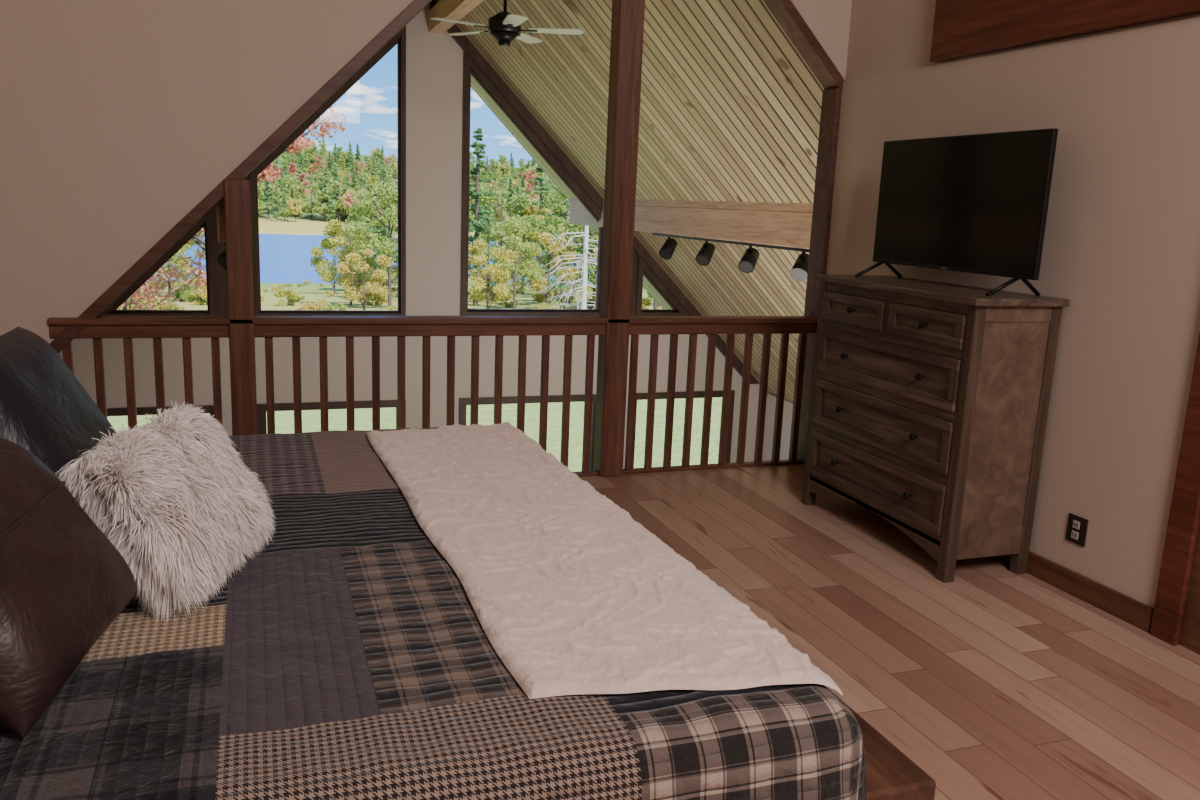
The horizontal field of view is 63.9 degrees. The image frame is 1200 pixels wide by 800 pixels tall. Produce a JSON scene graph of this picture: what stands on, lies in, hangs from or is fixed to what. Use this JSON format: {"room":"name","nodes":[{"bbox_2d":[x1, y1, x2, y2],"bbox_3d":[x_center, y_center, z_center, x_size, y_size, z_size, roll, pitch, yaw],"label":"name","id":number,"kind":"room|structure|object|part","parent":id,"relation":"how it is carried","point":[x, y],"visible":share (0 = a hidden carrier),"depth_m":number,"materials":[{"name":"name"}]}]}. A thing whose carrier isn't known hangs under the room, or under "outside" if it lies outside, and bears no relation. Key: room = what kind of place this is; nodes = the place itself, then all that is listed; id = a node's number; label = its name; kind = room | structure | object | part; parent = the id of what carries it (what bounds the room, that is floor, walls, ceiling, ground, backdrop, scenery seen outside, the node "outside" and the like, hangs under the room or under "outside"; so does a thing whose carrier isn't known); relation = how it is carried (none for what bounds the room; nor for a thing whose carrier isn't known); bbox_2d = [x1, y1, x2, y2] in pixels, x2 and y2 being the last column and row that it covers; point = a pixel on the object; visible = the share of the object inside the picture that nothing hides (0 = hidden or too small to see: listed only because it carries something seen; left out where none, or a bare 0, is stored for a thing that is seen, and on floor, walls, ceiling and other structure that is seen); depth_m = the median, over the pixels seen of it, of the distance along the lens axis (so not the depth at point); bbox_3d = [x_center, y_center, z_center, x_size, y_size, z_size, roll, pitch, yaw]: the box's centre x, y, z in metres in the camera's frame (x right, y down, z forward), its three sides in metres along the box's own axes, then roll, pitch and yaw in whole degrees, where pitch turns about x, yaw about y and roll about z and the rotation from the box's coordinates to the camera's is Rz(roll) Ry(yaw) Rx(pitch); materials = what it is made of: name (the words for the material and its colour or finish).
{"room":"loft bedroom","nodes":[
{"label":"loft bedroom","id":0,"kind":"room"},
{"bbox_2d":[222,405,231,434],"bbox_3d":[-4.028,1.013,10.791,0.390,2.000,0.160,-2,12,-20],"label":"pier","id":1,"kind":"object","parent":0,"point":[226,409],"depth_m":10.51,"materials":[{"name":"paint"}]},
{"bbox_2d":[0,0,851,343],"bbox_3d":[-0.808,-1.475,4.963,4.900,3.950,0.120,-2,12,-20],"label":"wall","id":2,"kind":"structure","parent":0,"point":[118,118],"depth_m":4.47,"materials":[{"name":"beige paint"}]},
{"bbox_2d":[50,0,431,352],"bbox_3d":[-1.250,-1.629,4.769,2.941,2.941,0.160,-2,12,-20],"label":"trim","id":3,"kind":"structure","parent":2,"relation":"attached to","point":[203,207],"depth_m":4.63,"materials":[{"name":"brown wood"}]},
{"bbox_2d":[763,0,844,89],"bbox_3d":[0.810,-2.465,5.336,1.361,1.361,0.160,-2,12,-20],"label":"trim","id":4,"kind":"structure","parent":2,"relation":"attached to","point":[786,14],"depth_m":5.53,"materials":[{"name":"brown wood"}]},
{"bbox_2d":[406,398,458,427],"bbox_3d":[-2.023,0.951,11.507,0.630,2.000,0.160,-2,12,-20],"label":"wall","id":5,"kind":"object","parent":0,"point":[437,406],"visible":0.21,"depth_m":11.26,"materials":[{"name":"paint"}]},
{"bbox_2d":[406,4,462,315],"bbox_3d":[-1.872,-2.659,10.774,0.630,3.472,0.160,-2,12,-20],"label":"wall","id":6,"kind":"structure","parent":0,"point":[434,61],"depth_m":10.72,"materials":[{"name":"beige paint"}]},
{"bbox_2d":[623,393,627,468],"bbox_3d":[0.142,0.885,12.280,0.390,2.000,0.160,-2,12,-20],"label":"pier","id":7,"kind":"object","parent":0,"point":[626,393],"depth_m":12.15,"materials":[{"name":"paint"}]},
{"bbox_2d":[436,0,823,402],"bbox_3d":[1.048,-1.819,9.514,4.728,5.078,7.154,-2,12,-20],"label":"ceiling","id":8,"kind":"structure","parent":0,"point":[730,108],"depth_m":8.07,"materials":[{"name":"brown wood"}]},
{"bbox_2d":[428,0,483,33],"bbox_3d":[-1.022,-3.634,8.338,0.160,0.220,7.104,-2,12,-20],"label":"ridge beam","id":9,"kind":"structure","parent":8,"relation":"attached to","point":[447,9],"depth_m":9.53,"materials":[{"name":"brown wood"}]},
{"bbox_2d":[430,0,583,46],"bbox_3d":[-0.749,-3.093,7.593,1.204,0.560,1.182,-2,12,-20],"label":"ceiling fan","id":10,"kind":"object","parent":9,"relation":"hanging from","point":[504,26],"visible":1,"depth_m":7.59,"materials":[{"name":"black metal"}]},
{"bbox_3d":[-1.105,-2.923,7.433,0.430,0.023,0.150,-5,14,-33],"label":"blade","id":11,"kind":"part","parent":10,"relation":"part of","materials":[{"name":"white wood"}]},
{"bbox_3d":[-1.084,-3.019,7.911,0.430,0.023,0.150,11,14,37],"label":"blade","id":12,"kind":"part","parent":10,"relation":"part of","materials":[{"name":"white wood"}]},
{"bbox_3d":[-0.909,-2.933,7.563,0.160,0.008,0.040,-5,14,-33],"label":"blade arm","id":13,"kind":"part","parent":10,"relation":"part of","materials":[{"name":"black metal"}]},
{"bbox_3d":[-0.755,-3.047,7.642,0.240,0.050,0.240,-2,12,-20],"label":"motor","id":14,"kind":"part","parent":10,"relation":"part of","materials":[{"name":"black metal"}]},
{"bbox_3d":[-0.762,-2.896,7.673,0.240,0.060,0.240,-2,12,-20],"label":"motor","id":15,"kind":"part","parent":10,"relation":"part of","materials":[{"name":"black metal"}]},
{"bbox_3d":[-0.758,-2.974,7.657,0.260,0.100,0.260,-2,12,-20],"label":"motor","id":16,"kind":"part","parent":10,"relation":"part of","materials":[{"name":"black metal"}]},
{"bbox_3d":[-0.648,-2.870,7.270,0.150,0.023,0.430,-1,12,-16],"label":"blade","id":17,"kind":"part","parent":10,"relation":"part of","materials":[{"name":"white wood"}]},
{"bbox_3d":[-0.580,-2.938,7.656,0.160,0.008,0.040,3,11,2],"label":"blade arm","id":18,"kind":"part","parent":10,"relation":"part of","materials":[{"name":"black metal"}]},
{"bbox_3d":[-0.615,-3.026,8.043,0.150,0.023,0.430,7,12,20],"label":"blade","id":19,"kind":"part","parent":10,"relation":"part of","materials":[{"name":"white wood"}]},
{"bbox_3d":[-0.345,-2.934,7.647,0.430,0.023,0.150,3,11,2],"label":"blade","id":20,"kind":"part","parent":10,"relation":"part of","materials":[{"name":"white wood"}]},
{"bbox_2d":[569,203,812,248],"bbox_3d":[0.834,-1.739,9.372,0.130,0.270,7.004,-2,12,-20],"label":"beam","id":21,"kind":"structure","parent":8,"relation":"attached to","point":[777,228],"depth_m":8.49,"materials":[{"name":"brown wood"}]},
{"bbox_2d":[652,233,808,281],"bbox_3d":[1.137,-1.286,8.535,0.211,0.256,3.470,-2,12,-20],"label":"track lighting","id":22,"kind":"object","parent":21,"relation":"attached to","point":[799,271],"visible":0.93,"depth_m":8.16,"materials":[{"name":"black metal"}]},
{"bbox_3d":[1.150,-1.399,8.515,0.040,0.026,3.470,-2,12,-20],"label":"track rail","id":23,"kind":"part","parent":22,"relation":"part of","materials":[{"name":"black metal"}]},
{"bbox_2d":[570,198,812,211],"bbox_3d":[0.840,-1.871,9.345,0.130,0.130,7.004,-2,12,-20],"label":"beam","id":24,"kind":"structure","parent":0,"point":[768,206],"depth_m":8.38,"materials":[{"name":"brown wood"}]},
{"bbox_2d":[730,390,758,462],"bbox_3d":[1.884,0.831,12.901,0.430,2.000,0.160,-2,12,-20],"label":"pier","id":25,"kind":"object","parent":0,"point":[753,394],"visible":0.14,"depth_m":12.72,"materials":[{"name":"paint"}]},
{"bbox_2d":[762,393,792,460],"bbox_3d":[3.150,1.433,10.270,0.150,1.970,6.074,-2,12,-20],"label":"wall","id":26,"kind":"structure","parent":0,"point":[771,399],"depth_m":12.46,"materials":[{"name":"paint"}]},
{"bbox_2d":[58,0,759,470],"bbox_3d":[-1.929,-1.281,11.021,8.750,6.272,0.260,-2,12,-20],"label":"wall window","id":27,"kind":"structure","parent":26,"relation":"in","point":[113,348],"depth_m":10.85,"materials":[{"name":"brown wood"}]},
{"bbox_3d":[-4.609,-1.396,10.038,0.969,0.969,0.050,-2,12,-20],"label":"sash","id":28,"kind":"part","parent":27,"relation":"part of","materials":[{"name":"brown wood"}]},
{"bbox_3d":[-4.938,0.970,10.434,1.420,1.710,0.050,-2,12,-20],"label":"sash","id":29,"kind":"part","parent":27,"relation":"part of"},
{"bbox_2d":[211,173,249,315],"bbox_3d":[-3.916,-1.680,10.245,0.390,1.600,0.160,-2,12,-20],"label":"wall window mullion","id":30,"kind":"object","parent":27,"relation":"attached to","point":[220,274],"depth_m":10.20,"materials":[{"name":"brown wood"}]},
{"bbox_3d":[-2.934,-2.430,10.421,1.520,2.979,0.050,-2,12,-20],"label":"sash","id":31,"kind":"part","parent":27,"relation":"part of","materials":[{"name":"clear glass"}]},
{"bbox_3d":[-3.074,0.913,11.100,1.480,1.710,0.050,-2,12,-20],"label":"sash","id":32,"kind":"part","parent":27,"relation":"part of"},
{"bbox_3d":[-0.876,0.846,11.885,1.650,1.710,0.050,-2,12,-20],"label":"sash","id":33,"kind":"part","parent":27,"relation":"part of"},
{"bbox_3d":[-0.741,-2.386,11.229,1.650,2.711,0.050,-2,12,-20],"label":"sash","id":34,"kind":"part","parent":27,"relation":"part of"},
{"bbox_2d":[630,250,637,315],"bbox_3d":[0.249,-1.664,11.763,0.390,1.305,0.160,-2,12,-20],"label":"wall window mullion","id":35,"kind":"object","parent":27,"relation":"attached to","point":[635,257],"depth_m":11.79,"materials":[{"name":"brown wood"}]},
{"bbox_3d":[0.740,-1.366,11.990,0.531,0.531,0.050,-2,12,-20],"label":"sash","id":36,"kind":"part","parent":27,"relation":"part of","materials":[{"name":"brown wood"}]},
{"bbox_3d":[1.012,0.788,12.558,1.300,1.710,0.050,-2,12,-20],"label":"sash","id":37,"kind":"part","parent":27,"relation":"part of","materials":[{"name":"black wood"}]},
{"bbox_2d":[579,464,1199,799],"bbox_3d":[0.561,1.340,2.069,5.370,0.300,7.496,-2,12,-20],"label":"floor","id":38,"kind":"structure","parent":0,"point":[996,682],"depth_m":3.59,"materials":[{"name":"brown wood"}]},
{"bbox_2d":[48,0,817,476],"bbox_3d":[-0.606,-1.296,5.054,4.140,3.580,0.140,-2,12,-20],"label":"loft railing","id":39,"kind":"object","parent":38,"relation":"on","point":[614,324],"visible":0.77,"depth_m":5.25,"materials":[{"name":"brown wood"}]},
{"bbox_3d":[-1.797,-0.289,4.830,0.120,1.600,0.120,-2,12,-20],"label":"corner post","id":40,"kind":"part","parent":39,"relation":"part of","materials":[{"name":"brown wood"}]},
{"bbox_3d":[-0.637,-0.388,5.219,4.140,0.075,0.060,-2,12,-20],"label":"rail","id":41,"kind":"part","parent":39,"relation":"part of","materials":[{"name":"brown wood"}]},
{"bbox_3d":[0.118,-1.318,5.313,0.140,3.580,0.140,-2,12,-20],"label":"support post","id":42,"kind":"part","parent":39,"relation":"part of","materials":[{"name":"brown wood"}]},
{"bbox_3d":[-0.677,0.448,5.403,4.140,0.020,0.050,-2,12,-20],"label":"shoe rail","id":43,"kind":"part","parent":39,"relation":"part of","materials":[{"name":"brown wood"}]},
{"bbox_2d":[0,427,935,799],"bbox_3d":[-0.837,0.568,2.319,2.562,0.994,2.364,-2,12,-20],"label":"bed","id":44,"kind":"object","parent":38,"relation":"on","point":[349,659],"visible":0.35,"depth_m":1.56,"materials":[{"name":"multicoloured fabric"}]},
{"bbox_2d":[0,327,113,498],"bbox_3d":[-1.333,0.069,2.279,0.307,0.420,0.540,0,12,-12],"label":"throw pillow","id":45,"kind":"object","parent":44,"relation":"on","point":[45,410],"visible":0.41,"depth_m":2.19,"materials":[{"name":"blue leather"}]},
{"bbox_2d":[0,438,135,737],"bbox_3d":[-0.949,0.279,1.551,0.261,0.345,0.465,1,12,-5],"label":"throw pillow","id":46,"kind":"object","parent":44,"relation":"on","point":[63,582],"visible":1,"depth_m":1.51,"materials":[{"name":"brown leather"}]},
{"bbox_2d":[51,401,280,618],"bbox_3d":[-0.882,0.217,1.996,0.323,0.389,0.521,3,11,1],"label":"fur pillow","id":47,"kind":"object","parent":44,"relation":"on","point":[167,489],"visible":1,"depth_m":1.83,"materials":[{"name":"beige fur"}]},
{"bbox_2d":[366,422,842,698],"bbox_3d":[-0.193,0.304,2.480,0.552,0.056,1.993,-2,12,-22],"label":"throw blanket","id":48,"kind":"object","parent":44,"relation":"on","point":[572,593],"visible":1,"depth_m":2.03,"materials":[{"name":"white fabric"}]},
{"bbox_2d":[802,274,1069,582],"bbox_3d":[1.526,0.066,4.671,0.492,1.240,1.233,-2,12,-20],"label":"dresser","id":49,"kind":"object","parent":38,"relation":"on","point":[930,400],"visible":1,"depth_m":4.25,"materials":[{"name":"brown wood"}]},
{"bbox_3d":[1.162,-0.025,5.126,0.055,1.208,0.055,-2,12,-20],"label":"leg","id":50,"kind":"part","parent":49,"relation":"part of","materials":[{"name":"brown wood"}]},
{"bbox_3d":[1.205,0.047,4.871,0.024,0.034,0.034,-2,12,-20],"label":"knob","id":51,"kind":"part","parent":49,"relation":"part of","materials":[{"name":"black metal"}]},
{"bbox_3d":[1.216,-0.222,4.817,0.024,0.034,0.034,-2,12,-20],"label":"knob","id":52,"kind":"part","parent":49,"relation":"part of","materials":[{"name":"black metal"}]},
{"bbox_3d":[1.232,-0.443,4.754,0.024,0.034,0.034,-2,12,-20],"label":"knob","id":53,"kind":"part","parent":49,"relation":"part of","materials":[{"name":"black metal"}]},
{"bbox_3d":[1.249,-0.396,4.771,0.020,0.045,0.501,-2,12,-20],"label":"drawer rail","id":54,"kind":"part","parent":49,"relation":"part of","materials":[{"name":"brown wood"}]},
{"bbox_3d":[1.253,-0.492,4.751,0.020,0.045,0.501,-2,12,-20],"label":"drawer rail","id":55,"kind":"part","parent":49,"relation":"part of","materials":[{"name":"brown wood"}]},
{"bbox_3d":[1.266,-0.444,4.766,0.020,0.144,0.501,-2,12,-20],"label":"drawer panel","id":56,"kind":"part","parent":49,"relation":"part of","materials":[{"name":"brown wood"}]},
{"bbox_3d":[1.322,0.512,4.694,0.026,0.040,1.063,-2,12,-20],"label":"rail","id":57,"kind":"part","parent":49,"relation":"part of","materials":[{"name":"brown wood"}]},
{"bbox_3d":[1.308,0.468,4.680,0.020,0.045,1.055,-2,12,-20],"label":"drawer rail","id":58,"kind":"part","parent":49,"relation":"part of","materials":[{"name":"brown wood"}]},
{"bbox_3d":[1.315,0.288,4.643,0.020,0.045,1.055,-2,12,-20],"label":"drawer rail","id":59,"kind":"part","parent":49,"relation":"part of","materials":[{"name":"brown wood"}]},
{"bbox_3d":[1.333,0.243,4.640,0.026,0.040,1.063,-2,12,-20],"label":"rail","id":60,"kind":"part","parent":49,"relation":"part of","materials":[{"name":"brown wood"}]},
{"bbox_3d":[1.319,0.199,4.625,0.020,0.045,1.055,-2,12,-20],"label":"drawer rail","id":61,"kind":"part","parent":49,"relation":"part of","materials":[{"name":"brown wood"}]},
{"bbox_3d":[1.326,0.377,4.667,0.020,0.229,1.055,-2,12,-20],"label":"drawer panel","id":62,"kind":"part","parent":49,"relation":"part of","materials":[{"name":"brown wood"}]},
{"bbox_3d":[1.327,0.014,4.587,0.020,0.045,1.055,-2,12,-20],"label":"drawer rail","id":63,"kind":"part","parent":49,"relation":"part of","materials":[{"name":"brown wood"}]},
{"bbox_3d":[1.344,-0.031,4.584,0.026,0.040,1.063,-2,12,-20],"label":"rail","id":64,"kind":"part","parent":49,"relation":"part of","materials":[{"name":"brown wood"}]},
{"bbox_3d":[1.338,0.106,4.612,0.020,0.234,1.055,-2,12,-20],"label":"drawer panel","id":65,"kind":"part","parent":49,"relation":"part of","materials":[{"name":"brown wood"}]},
{"bbox_3d":[1.330,-0.075,4.569,0.020,0.045,1.055,-2,12,-20],"label":"drawer rail","id":66,"kind":"part","parent":49,"relation":"part of","materials":[{"name":"brown wood"}]},
{"bbox_3d":[1.337,-0.251,4.534,0.020,0.045,1.055,-2,12,-20],"label":"drawer rail","id":67,"kind":"part","parent":49,"relation":"part of","materials":[{"name":"brown wood"}]},
{"bbox_3d":[1.355,-0.296,4.530,0.026,0.040,1.063,-2,12,-20],"label":"rail","id":68,"kind":"part","parent":49,"relation":"part of","materials":[{"name":"brown wood"}]},
{"bbox_3d":[1.349,-0.164,4.557,0.020,0.224,1.055,-2,12,-20],"label":"drawer panel","id":69,"kind":"part","parent":49,"relation":"part of","materials":[{"name":"brown wood"}]},
{"bbox_3d":[1.363,-0.482,4.493,0.026,0.040,1.063,-2,12,-20],"label":"rail","id":70,"kind":"part","parent":49,"relation":"part of","materials":[{"name":"brown wood"}]},
{"bbox_3d":[1.391,0.438,4.383,0.024,0.034,0.034,-2,12,-20],"label":"knob","id":71,"kind":"part","parent":49,"relation":"part of","materials":[{"name":"black metal"}]},
{"bbox_3d":[1.403,0.166,4.327,0.024,0.034,0.034,-2,12,-20],"label":"knob","id":72,"kind":"part","parent":49,"relation":"part of","materials":[{"name":"black metal"}]},
{"bbox_3d":[1.414,-0.103,4.273,0.024,0.034,0.034,-2,12,-20],"label":"knob","id":73,"kind":"part","parent":49,"relation":"part of","materials":[{"name":"black metal"}]},
{"bbox_3d":[1.417,-0.332,4.244,0.024,0.034,0.034,-2,12,-20],"label":"knob","id":74,"kind":"part","parent":49,"relation":"part of","materials":[{"name":"black metal"}]},
{"bbox_3d":[1.434,-0.284,4.261,0.020,0.045,0.501,-2,12,-20],"label":"drawer rail","id":75,"kind":"part","parent":49,"relation":"part of","materials":[{"name":"brown wood"}]},
{"bbox_3d":[1.438,-0.381,4.241,0.020,0.045,0.501,-2,12,-20],"label":"drawer rail","id":76,"kind":"part","parent":49,"relation":"part of","materials":[{"name":"brown wood"}]},
{"bbox_3d":[1.451,-0.333,4.256,0.020,0.144,0.501,-2,12,-20],"label":"drawer panel","id":77,"kind":"part","parent":49,"relation":"part of","materials":[{"name":"brown wood"}]},
{"bbox_2d":[855,128,1057,295],"bbox_3d":[1.622,-0.876,4.494,0.285,0.698,1.140,-2,12,-20],"label":"television","id":78,"kind":"object","parent":49,"relation":"on","point":[976,203],"visible":0.99,"depth_m":4.38,"materials":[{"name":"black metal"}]},
{"bbox_3d":[1.536,0.199,4.097,0.055,1.208,0.055,-2,12,-20],"label":"leg","id":79,"kind":"part","parent":49,"relation":"part of","materials":[{"name":"brown wood"}]},
{"bbox_3d":[1.712,0.626,4.236,0.345,0.130,0.018,-2,12,-20],"label":"rail","id":80,"kind":"part","parent":49,"relation":"part of","materials":[{"name":"brown wood"}]},
{"bbox_3d":[1.732,0.126,4.138,0.345,0.950,0.012,-2,12,-20],"label":"panel","id":81,"kind":"part","parent":49,"relation":"part of","materials":[{"name":"brown wood"}]},
{"bbox_3d":[1.754,-0.362,4.036,0.345,0.068,0.018,-2,12,-20],"label":"rail","id":82,"kind":"part","parent":49,"relation":"part of","materials":[{"name":"brown wood"}]},
{"bbox_3d":[1.913,0.187,4.231,0.055,1.208,0.055,-2,12,-20],"label":"leg","id":83,"kind":"part","parent":49,"relation":"part of","materials":[{"name":"brown wood"}]},
{"bbox_2d":[826,0,1199,607],"bbox_3d":[2.692,-0.791,2.314,0.130,3.950,7.376,-2,12,-20],"label":"wall","id":84,"kind":"structure","parent":0,"point":[1121,243],"depth_m":3.97,"materials":[{"name":"beige paint"}]},
{"bbox_2d":[797,88,841,464],"bbox_3d":[1.325,-0.721,5.903,0.035,2.275,0.160,-2,12,-20],"label":"wooden post","id":85,"kind":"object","parent":84,"relation":"attached to","point":[831,98],"depth_m":5.81,"materials":[{"name":"brown wood"}]},
{"bbox_2d":[930,0,1199,61],"bbox_3d":[2.778,-1.438,1.810,0.050,0.775,6.450,-2,12,-20],"label":"header beam","id":86,"kind":"structure","parent":84,"relation":"attached to","point":[961,28],"depth_m":4.24,"materials":[{"name":"brown wood"}]},
{"bbox_2d":[994,551,1153,631],"bbox_3d":[1.734,0.610,4.900,0.018,0.100,2.496,-2,12,-20],"label":"baseboard","id":87,"kind":"structure","parent":84,"relation":"attached to","point":[1128,609],"depth_m":4.01,"materials":[{"name":"brown wood"}]},
{"bbox_2d":[1065,513,1087,546],"bbox_3d":[2.024,0.552,4.088,0.014,0.120,0.100,-2,12,-20],"label":"wall outlet","id":88,"kind":"object","parent":84,"relation":"attached to","point":[1076,532],"visible":1,"depth_m":4.08,"materials":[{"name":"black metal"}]},
{"bbox_2d":[1071,530,1078,539],"bbox_3d":[2.020,0.575,4.091,0.005,0.034,0.036,-2,12,-20],"label":"receptacle","id":89,"kind":"object","parent":88,"relation":"attached to","point":[1074,533],"depth_m":4.09,"materials":[{"name":"white plastic"}]},
{"bbox_2d":[1072,520,1079,529],"bbox_3d":[2.021,0.530,4.082,0.005,0.034,0.036,-2,12,-20],"label":"receptacle","id":90,"kind":"object","parent":88,"relation":"attached to","point":[1075,523],"depth_m":4.08,"materials":[{"name":"white plastic"}]},
{"bbox_2d":[1150,333,1199,645],"bbox_3d":[2.211,-0.105,3.491,0.025,2.100,0.110,-2,12,-20],"label":"door frame","id":91,"kind":"structure","parent":84,"relation":"attached to","point":[1184,516],"depth_m":3.60,"materials":[{"name":"brown wood"}]},
{"bbox_2d":[1178,522,1199,654],"bbox_3d":[2.417,-0.022,3.047,0.040,2.130,1.040,-2,12,-20],"label":"leaf","id":92,"kind":"object","parent":84,"relation":"attached to","point":[1189,638],"visible":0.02,"depth_m":3.60,"materials":[{"name":"brown wood"}]},
{"label":"outside","id":93,"kind":"structure","parent":0,"visible":0},
{"bbox_2d":[153,233,596,285],"bbox_3d":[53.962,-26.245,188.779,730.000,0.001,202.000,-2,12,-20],"label":"lake","id":94,"kind":"structure","parent":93,"point":[284,258],"depth_m":141.92,"materials":[{"name":"blue liquid"}]},
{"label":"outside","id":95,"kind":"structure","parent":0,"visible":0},
{"bbox_2d":[107,150,721,471],"bbox_3d":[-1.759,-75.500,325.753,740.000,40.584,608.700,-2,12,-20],"label":"lawn","id":96,"kind":"structure","parent":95,"point":[337,418],"depth_m":22.30,"materials":[{"name":"green plant"}]},
{"bbox_2d":[116,228,206,309],"bbox_3d":[-15.116,-4.511,30.607,6.266,6.412,5.353,-2,12,-20],"label":"maple tree","id":97,"kind":"object","parent":96,"relation":"on","point":[201,272],"visible":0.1,"depth_m":30.67,"materials":[{"name":"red plant"}]},
{"bbox_2d":[191,106,346,250],"bbox_3d":[-11.010,-5.894,27.710,5.965,10.110,6.966,12,15,38],"label":"maple tree","id":98,"kind":"object","parent":96,"relation":"on","point":[267,174],"visible":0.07,"depth_m":28.26,"materials":[{"name":"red plant"}]},
{"bbox_2d":[118,128,661,309],"bbox_3d":[-6.472,-11.945,69.969,82.295,14.262,70.376,-2,12,-20],"label":"trees","id":99,"kind":"object","parent":96,"relation":"on","point":[378,271],"visible":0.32,"depth_m":57.08,"materials":[{"name":"green plant"}]},
{"bbox_2d":[257,137,569,223],"bbox_3d":[-37.287,-101.988,433.476,510.149,43.565,262.318,-2,12,-20],"label":"forest","id":100,"kind":"object","parent":96,"relation":"on","point":[335,198],"visible":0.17,"depth_m":344.22,"materials":[{"name":"green plant"}]},
{"bbox_2d":[537,199,597,308],"bbox_3d":[-0.360,-4.873,28.062,3.250,8.500,3.157,-2,12,-20],"label":"conifer tree","id":101,"kind":"object","parent":96,"relation":"on","point":[583,305],"visible":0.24,"depth_m":28.22,"materials":[{"name":"grey plant"}]},
{"bbox_3d":[-3.425,-1.659,7.922,4.772,5.123,7.154,-2,12,-20],"label":"ceiling","id":102,"kind":"structure","parent":0,"visible":0},
{"bbox_2d":[216,197,224,241],"bbox_3d":[-3.006,-1.641,7.997,0.130,0.310,7.004,-2,12,-20],"label":"beam","id":103,"kind":"structure","parent":102,"relation":"attached to","point":[220,205],"depth_m":4.77,"materials":[{"name":"brown wood"}]},
{"bbox_2d":[217,243,225,269],"bbox_3d":[-2.608,-1.111,6.901,0.211,0.256,2.700,-2,12,-20],"label":"track lighting","id":104,"kind":"object","parent":103,"relation":"attached to","point":[221,259],"visible":0.09,"depth_m":6.06,"materials":[{"name":"black metal"}]}
]}

